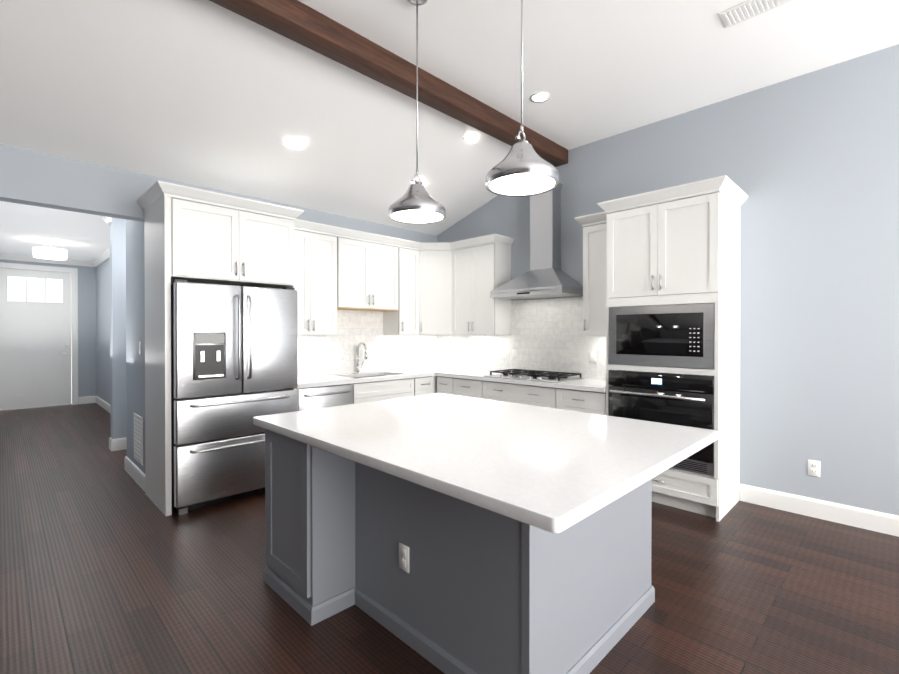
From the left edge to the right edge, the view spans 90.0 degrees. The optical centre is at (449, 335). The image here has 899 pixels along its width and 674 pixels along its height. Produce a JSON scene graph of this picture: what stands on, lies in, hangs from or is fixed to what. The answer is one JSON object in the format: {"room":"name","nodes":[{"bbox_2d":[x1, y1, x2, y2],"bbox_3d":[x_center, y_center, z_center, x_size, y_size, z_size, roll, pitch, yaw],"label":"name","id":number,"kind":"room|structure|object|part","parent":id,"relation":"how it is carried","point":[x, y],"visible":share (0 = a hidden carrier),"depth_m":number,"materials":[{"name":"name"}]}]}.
{"room":"kitchen","nodes":[
{"label":"kitchen","id":0,"kind":"room"},
{"bbox_2d":[0,259,96,403],"bbox_3d":[-7.624,-0.127,8.467,1.820,2.950,0.150,0,0,-45],"label":"wall","id":1,"kind":"structure","parent":0,"point":[87,377],"depth_m":8.84,"materials":[{"name":"grey paint"}]},
{"bbox_2d":[0,268,70,409],"bbox_3d":[-7.679,0.067,8.354,0.992,2.538,0.085,0,0,-45],"label":"front door","id":2,"kind":"structure","parent":1,"relation":"in","point":[35,338],"depth_m":8.34,"materials":[{"name":"white paint"}]},
{"bbox_2d":[0,262,77,404],"bbox_3d":[-7.648,0.026,8.322,1.190,2.645,0.021,0,0,-45],"label":"door frame","id":3,"kind":"structure","parent":1,"relation":"attached to","point":[74,285],"depth_m":8.69,"materials":[{"name":"white paint"}]},
{"bbox_2d":[0,253,90,266],"bbox_3d":[-7.540,-1.402,8.384,1.350,0.099,0.075,0,0,-45],"label":"crown molding","id":4,"kind":"structure","parent":1,"relation":"attached to","point":[3,256],"depth_m":8.35,"materials":[{"name":"white paint"}]},
{"bbox_2d":[0,201,109,260],"bbox_3d":[-4.955,-1.516,6.497,2.820,0.150,6.700,0,0,-45],"label":"ceiling","id":5,"kind":"structure","parent":0,"point":[24,229],"depth_m":6.24,"materials":[{"name":"white paint"}]},
{"bbox_2d":[32,241,67,259],"bbox_3d":[-6.164,-1.316,6.944,0.416,0.253,0.416,0,0,-45],"label":"light","id":6,"kind":"object","parent":5,"relation":"attached to","point":[49,253],"visible":1,"depth_m":6.84,"materials":[{"name":"white glass"}]},
{"bbox_2d":[96,258,109,403],"bbox_3d":[-5.354,-0.121,7.378,0.150,2.950,4.600,0,0,-45],"label":"wall","id":7,"kind":"structure","parent":0,"point":[103,325],"depth_m":8.34,"materials":[{"name":"grey paint"}]},
{"bbox_2d":[91,247,109,266],"bbox_3d":[-5.435,-1.395,7.290,0.075,0.099,4.598,0,0,-45],"label":"crown molding","id":8,"kind":"structure","parent":7,"relation":"attached to","point":[101,258],"depth_m":8.15,"materials":[{"name":"white paint"}]},
{"bbox_2d":[110,217,125,438],"bbox_3d":[-3.470,-0.113,5.904,1.570,2.950,0.150,0,0,-45],"label":"wall","id":9,"kind":"structure","parent":0,"point":[118,324],"depth_m":5.34,"materials":[{"name":"grey paint"}]},
{"bbox_2d":[101,216,111,223],"bbox_3d":[-4.004,-1.385,5.509,0.417,0.099,0.096,0,0,-45],"label":"crown molding","id":10,"kind":"structure","parent":9,"relation":"attached to","point":[108,220],"depth_m":5.30,"materials":[{"name":"white paint"}]},
{"bbox_2d":[126,219,143,472],"bbox_3d":[-2.951,-0.104,4.337,0.150,2.950,0.800,0,0,-45],"label":"wall","id":11,"kind":"structure","parent":0,"point":[134,315],"depth_m":4.29,"materials":[{"name":"grey paint"}]},
{"bbox_2d":[134,413,142,465],"bbox_3d":[-2.881,0.957,4.158,0.012,0.430,0.360,0,0,-45],"label":"air vent","id":12,"kind":"object","parent":11,"relation":"in","point":[138,438],"visible":1,"depth_m":4.13,"materials":[{"name":"white metal"}]},
{"bbox_2d":[0,144,436,473],"bbox_3d":[-1.826,-0.132,4.790,4.520,3.000,0.150,0,0,-45],"label":"wall","id":13,"kind":"structure","parent":0,"point":[32,178],"depth_m":3.62,"materials":[{"name":"grey paint"}]},
{"bbox_2d":[171,198,294,287],"bbox_3d":[-1.996,-0.757,4.009,1.004,0.600,0.706,0,0,-45],"label":"upper cabinet","id":14,"kind":"object","parent":13,"relation":"attached to","point":[210,244],"visible":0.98,"depth_m":3.74,"materials":[{"name":"white wood"}]},
{"bbox_2d":[294,230,336,334],"bbox_3d":[-1.533,-0.531,4.716,0.644,1.060,0.360,0,0,-45],"label":"upper cabinet","id":15,"kind":"object","parent":13,"relation":"attached to","point":[316,270],"visible":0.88,"depth_m":4.67,"materials":[{"name":"white wood"}]},
{"bbox_2d":[137,181,514,250],"bbox_3d":[-0.944,-1.107,4.602,3.524,0.090,1.351,0,0,-45],"label":"crown molding","id":16,"kind":"structure","parent":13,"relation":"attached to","point":[157,191],"depth_m":4.08,"materials":[{"name":"white wood"}]},
{"bbox_2d":[297,310,436,376],"bbox_3d":[-1.037,0.071,5.466,2.400,0.752,0.008,0,0,-45],"label":"tile backsplash","id":17,"kind":"structure","parent":13,"relation":"attached to","point":[316,354],"depth_m":5.43,"materials":[{"name":"white tile"}]},
{"bbox_2d":[337,237,398,311],"bbox_3d":[-1.009,-0.680,5.240,0.835,0.768,0.360,0,0,-45],"label":"upper cabinet","id":18,"kind":"object","parent":13,"relation":"attached to","point":[367,275],"depth_m":5.10,"materials":[{"name":"white wood"}]},
{"bbox_3d":[-1.018,-0.299,5.251,0.835,0.008,0.315,0,0,-45],"label":"wall cabinet rail","id":19,"kind":"part","parent":18,"relation":"part of","materials":[{"name":"wood"}]},
{"bbox_2d":[383,247,418,334],"bbox_3d":[-0.596,-0.536,5.654,0.330,1.060,0.360,0,0,-45],"label":"upper cabinet","id":20,"kind":"object","parent":13,"relation":"attached to","point":[404,320],"visible":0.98,"depth_m":5.55,"materials":[{"name":"white wood"}]},
{"bbox_2d":[418,251,452,334],"bbox_3d":[-0.177,-0.538,5.891,0.622,1.060,0.616,0,0,-45],"label":"upper cabinet","id":21,"kind":"object","parent":13,"relation":"attached to","point":[435,292],"visible":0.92,"depth_m":5.67,"materials":[{"name":"white wood"}]},
{"bbox_2d":[0,403,898,673],"bbox_3d":[-2.545,1.414,2.101,9.650,0.060,16.350,0,0,-45],"label":"floor","id":22,"kind":"structure","parent":0,"point":[107,566],"depth_m":2.43,"materials":[{"name":"brown wood"}]},
{"bbox_2d":[144,196,295,515],"bbox_3d":[-2.023,0.158,4.012,1.045,2.430,0.670,0,0,-45],"label":"surround panel","id":23,"kind":"object","parent":22,"relation":"on","point":[157,247],"visible":0.57,"depth_m":3.55,"materials":[{"name":"white wood"}]},
{"bbox_2d":[171,279,297,514],"bbox_3d":[-1.948,0.473,3.950,0.967,1.800,0.810,0,0,-45],"label":"refrigerator","id":24,"kind":"object","parent":22,"relation":"on","point":[234,369],"visible":0.94,"depth_m":3.62,"materials":[{"name":"silver metal"}]},
{"bbox_2d":[298,384,352,410],"bbox_3d":[-1.400,0.935,4.623,0.598,0.868,0.677,0,0,-45],"label":"dishwasher","id":25,"kind":"object","parent":22,"relation":"on","point":[309,398],"visible":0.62,"depth_m":4.40,"materials":[{"name":"silver"}]},
{"bbox_2d":[352,378,413,403],"bbox_3d":[-0.906,0.929,5.139,0.828,0.874,0.660,0,0,-45],"label":"base cabinet","id":26,"kind":"object","parent":22,"relation":"on","point":[363,392],"visible":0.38,"depth_m":4.90,"materials":[{"name":"white wood"}]},
{"bbox_2d":[413,376,432,395],"bbox_3d":[-0.508,0.927,5.538,0.295,0.874,0.660,0,0,-45],"label":"base cabinet","id":27,"kind":"object","parent":22,"relation":"on","point":[423,385],"visible":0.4,"depth_m":5.32,"materials":[{"name":"white wood"}]},
{"bbox_2d":[296,369,432,388],"bbox_3d":[-1.042,0.471,5.006,1.740,0.040,0.652,0,0,-45],"label":"countertop","id":28,"kind":"structure","parent":27,"relation":"on","point":[333,379],"depth_m":4.88,"materials":[{"name":"white stone"}]},
{"bbox_2d":[355,342,366,372],"bbox_3d":[-1.015,0.265,5.289,0.110,0.367,0.217,0,0,-45],"label":"faucet","id":29,"kind":"object","parent":28,"relation":"on","point":[365,357],"visible":1,"depth_m":5.31,"materials":[{"name":"silver metal"}]},
{"bbox_2d":[432,376,437,392],"bbox_3d":[-0.192,0.925,5.894,0.651,0.874,0.603,0,0,-45],"label":"base cabinet","id":30,"kind":"object","parent":22,"relation":"on","point":[434,389],"depth_m":5.48,"materials":[{"name":"white wood"}]},
{"bbox_2d":[437,376,453,393],"bbox_3d":[0.150,0.927,5.545,0.660,0.874,0.275,0,0,-45],"label":"base cabinet","id":31,"kind":"object","parent":22,"relation":"on","point":[444,384],"visible":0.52,"depth_m":5.33,"materials":[{"name":"white wood"}]},
{"bbox_2d":[264,429,654,673],"bbox_3d":[0.010,0.938,2.425,1.361,0.887,1.626,0,0,-45],"label":"kitchen island","id":32,"kind":"object","parent":22,"relation":"on","point":[476,589],"visible":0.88,"depth_m":1.98,"materials":[{"name":"grey wood"}]},
{"bbox_2d":[399,542,408,572],"bbox_3d":[-0.207,1.009,2.038,0.009,0.116,0.072,0,0,-45],"label":"outlet","id":33,"kind":"object","parent":32,"relation":"attached to","point":[403,557],"visible":1,"depth_m":2.03,"materials":[{"name":"white"}]},
{"bbox_2d":[253,393,717,532],"bbox_3d":[0.097,0.474,2.318,1.440,0.040,1.930,0,0,-45],"label":"island countertop","id":34,"kind":"structure","parent":32,"relation":"on","point":[552,470],"depth_m":1.85,"materials":[{"name":"white stone"}]},
{"bbox_2d":[453,378,482,397],"bbox_3d":[0.407,0.929,5.289,0.660,0.874,0.446,0,0,-45],"label":"base cabinet","id":35,"kind":"object","parent":22,"relation":"on","point":[468,387],"visible":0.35,"depth_m":5.06,"materials":[{"name":"white wood"}]},
{"bbox_2d":[483,381,556,407],"bbox_3d":[0.891,0.931,4.804,0.660,0.874,0.920,0,0,-45],"label":"base cabinet","id":36,"kind":"object","parent":22,"relation":"on","point":[541,396],"visible":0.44,"depth_m":4.56,"materials":[{"name":"white wood"}]},
{"bbox_2d":[406,367,605,392],"bbox_3d":[0.572,0.471,5.104,0.682,0.040,2.796,0,0,-45],"label":"countertop","id":37,"kind":"structure","parent":36,"relation":"on","point":[593,385],"depth_m":4.61,"materials":[{"name":"white stone"}]},
{"bbox_2d":[484,369,583,382],"bbox_3d":[0.889,0.424,4.799,0.530,0.055,0.910,0,0,-45],"label":"gas cooktop","id":38,"kind":"object","parent":37,"relation":"in","point":[538,375],"visible":1,"depth_m":4.70,"materials":[{"name":"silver metal"}]},
{"bbox_2d":[556,388,605,414],"bbox_3d":[1.393,0.934,4.302,0.660,0.874,0.497,0,0,-45],"label":"base cabinet","id":39,"kind":"object","parent":22,"relation":"on","point":[582,401],"visible":0.29,"depth_m":4.08,"materials":[{"name":"white wood"}]},
{"bbox_2d":[606,192,740,521],"bbox_3d":[1.876,0.159,3.811,0.666,2.430,0.869,0,0,-45],"label":"tall cabinet","id":40,"kind":"object","parent":22,"relation":"on","point":[683,251],"visible":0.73,"depth_m":3.52,"materials":[{"name":"white wood"}]},
{"bbox_2d":[608,370,713,475],"bbox_3d":[1.845,0.670,3.783,0.658,0.735,0.807,0,0,-45],"label":"wall oven","id":41,"kind":"object","parent":40,"relation":"in","point":[679,399],"visible":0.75,"depth_m":3.52,"materials":[{"name":"black glass"}]},
{"bbox_2d":[575,175,747,226],"bbox_3d":[1.731,-1.103,3.935,0.684,0.090,1.367,0,0,-45],"label":"crown molding","id":42,"kind":"structure","parent":40,"relation":"on","point":[729,188],"depth_m":3.56,"materials":[{"name":"white wood"}]},
{"bbox_2d":[609,303,714,368],"bbox_3d":[1.863,0.004,3.797,0.587,0.484,0.807,0,0,-45],"label":"built-in microwave","id":43,"kind":"object","parent":40,"relation":"in","point":[683,335],"visible":0.98,"depth_m":3.55,"materials":[{"name":"silver"}]},
{"bbox_2d":[0,0,898,235],"bbox_3d":[-0.176,-1.720,-0.286,9.650,0.806,9.650,0,0,-45],"label":"ceiling","id":44,"kind":"structure","parent":0,"point":[207,94],"depth_m":3.24,"materials":[{"name":"white paint"}]},
{"bbox_2d":[283,144,302,150],"bbox_3d":[-1.371,-1.641,3.929,0.170,0.054,0.164,0,0,-45],"label":"recessed light","id":45,"kind":"object","parent":44,"relation":"in","point":[293,147],"visible":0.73,"depth_m":3.88,"materials":[{"name":"white"}]},
{"bbox_2d":[209,0,567,166],"bbox_3d":[-2.130,-1.926,1.560,9.498,0.175,0.165,0,0,-45],"label":"wood beam","id":46,"kind":"structure","parent":44,"relation":"attached to","point":[299,22],"depth_m":3.14,"materials":[{"name":"brown wood"}]},
{"bbox_2d":[388,0,445,223],"bbox_3d":[-0.190,-1.337,2.636,0.334,1.302,0.334,0,0,-45],"label":"pendant light","id":47,"kind":"object","parent":44,"relation":"hanging from","point":[416,203],"visible":1,"depth_m":2.59,"materials":[{"name":"grey metal"}]},
{"bbox_2d":[463,138,477,142],"bbox_3d":[0.192,-1.887,4.359,0.170,0.054,0.164,0,0,-45],"label":"recessed light","id":48,"kind":"object","parent":44,"relation":"in","point":[471,140],"visible":0.71,"depth_m":4.33,"materials":[{"name":"white"}]},
{"bbox_2d":[486,0,558,196],"bbox_3d":[0.333,-1.334,2.071,0.334,1.302,0.334,0,0,-45],"label":"pendant light","id":49,"kind":"object","parent":44,"relation":"hanging from","point":[522,168],"visible":1,"depth_m":2.01,"materials":[{"name":"grey metal"}]},
{"bbox_2d":[530,92,549,102],"bbox_3d":[0.758,-1.990,3.764,0.170,0.005,0.170,0,0,-45],"label":"recessed light","id":50,"kind":"object","parent":44,"relation":"in","point":[539,97],"visible":1,"depth_m":3.76,"materials":[{"name":"white plastic"}]},
{"bbox_2d":[719,0,792,27],"bbox_3d":[1.861,-1.982,2.703,0.180,0.013,0.380,0,0,-45],"label":"ceiling vent","id":51,"kind":"object","parent":44,"relation":"in","point":[740,12],"visible":1,"depth_m":2.73,"materials":[{"name":"white paint"}]},
{"bbox_2d":[437,44,898,515],"bbox_3d":[3.183,-0.397,3.079,0.150,3.550,9.650,0,0,-45],"label":"wall","id":52,"kind":"structure","parent":0,"point":[808,164],"depth_m":3.45,"materials":[{"name":"grey paint"}]},
{"bbox_2d":[452,243,510,334],"bbox_3d":[0.372,-0.536,5.527,0.360,1.060,0.688,0,0,-45],"label":"upper cabinet","id":53,"kind":"object","parent":52,"relation":"attached to","point":[479,273],"visible":1,"depth_m":5.36,"materials":[{"name":"white wood"}]},
{"bbox_2d":[437,296,605,379],"bbox_3d":[0.811,0.016,5.341,0.008,0.865,2.797,0,0,-45],"label":"tile backsplash","id":54,"kind":"structure","parent":52,"relation":"attached to","point":[546,334],"depth_m":5.13,"materials":[{"name":"white tile"}]},
{"bbox_2d":[512,349,516,358],"bbox_3d":[0.777,0.228,5.365,0.005,0.115,0.075,0,0,-45],"label":"outlet","id":55,"kind":"object","parent":54,"relation":"attached to","point":[514,352],"depth_m":5.36,"materials":[{"name":"white plastic"}]},
{"bbox_2d":[589,352,595,362],"bbox_3d":[1.484,0.232,4.658,0.005,0.115,0.075,0,0,-45],"label":"outlet","id":56,"kind":"object","parent":54,"relation":"attached to","point":[592,355],"depth_m":4.66,"materials":[{"name":"white plastic"}]},
{"bbox_2d":[490,183,582,299],"bbox_3d":[0.933,-1.028,4.839,0.517,1.227,0.905,0,0,-45],"label":"range hood","id":57,"kind":"object","parent":52,"relation":"attached to","point":[545,276],"visible":0.96,"depth_m":4.85,"materials":[{"name":"silver metal"}]},
{"bbox_2d":[583,223,606,334],"bbox_3d":[1.538,-0.529,4.361,0.360,1.060,0.389,0,0,-45],"label":"upper cabinet","id":58,"kind":"object","parent":52,"relation":"attached to","point":[594,274],"visible":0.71,"depth_m":4.31,"materials":[{"name":"white wood"}]},
{"bbox_2d":[808,459,819,476],"bbox_3d":[2.757,1.006,3.400,0.008,0.120,0.075,0,0,-45],"label":"outlet","id":59,"kind":"object","parent":52,"relation":"attached to","point":[813,467],"visible":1,"depth_m":3.40,"materials":[{"name":"white plastic"}]},
{"bbox_2d":[740,483,898,536],"bbox_3d":[4.440,1.316,1.714,0.014,0.140,5.728,0,0,-45],"label":"baseboard","id":60,"kind":"structure","parent":52,"relation":"attached to","point":[877,521],"depth_m":3.35,"materials":[{"name":"white paint"}]},
{"bbox_3d":[-5.899,-0.111,5.561,0.150,2.950,6.700,0,0,-45],"label":"wall","id":61,"kind":"structure","parent":0,"visible":0},
{"bbox_2d":[95,396,109,412],"bbox_3d":[-5.413,1.284,7.328,0.014,0.140,4.598,0,0,-45],"label":"baseboard","id":62,"kind":"structure","parent":61,"relation":"attached to","point":[99,401],"depth_m":8.35,"materials":[{"name":"white paint"}]},
{"bbox_2d":[110,437,126,450],"bbox_3d":[-3.693,1.294,5.593,0.835,0.140,0.044,0,0,-45],"label":"baseboard","id":63,"kind":"structure","parent":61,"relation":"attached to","point":[117,444],"depth_m":5.33,"materials":[{"name":"white paint"}]},
{"bbox_2d":[124,456,144,491],"bbox_3d":[-2.961,1.302,4.239,0.014,0.140,0.966,0,0,-45],"label":"baseboard","id":64,"kind":"structure","parent":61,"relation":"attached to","point":[134,472],"depth_m":4.21,"materials":[{"name":"white paint"}]}
]}

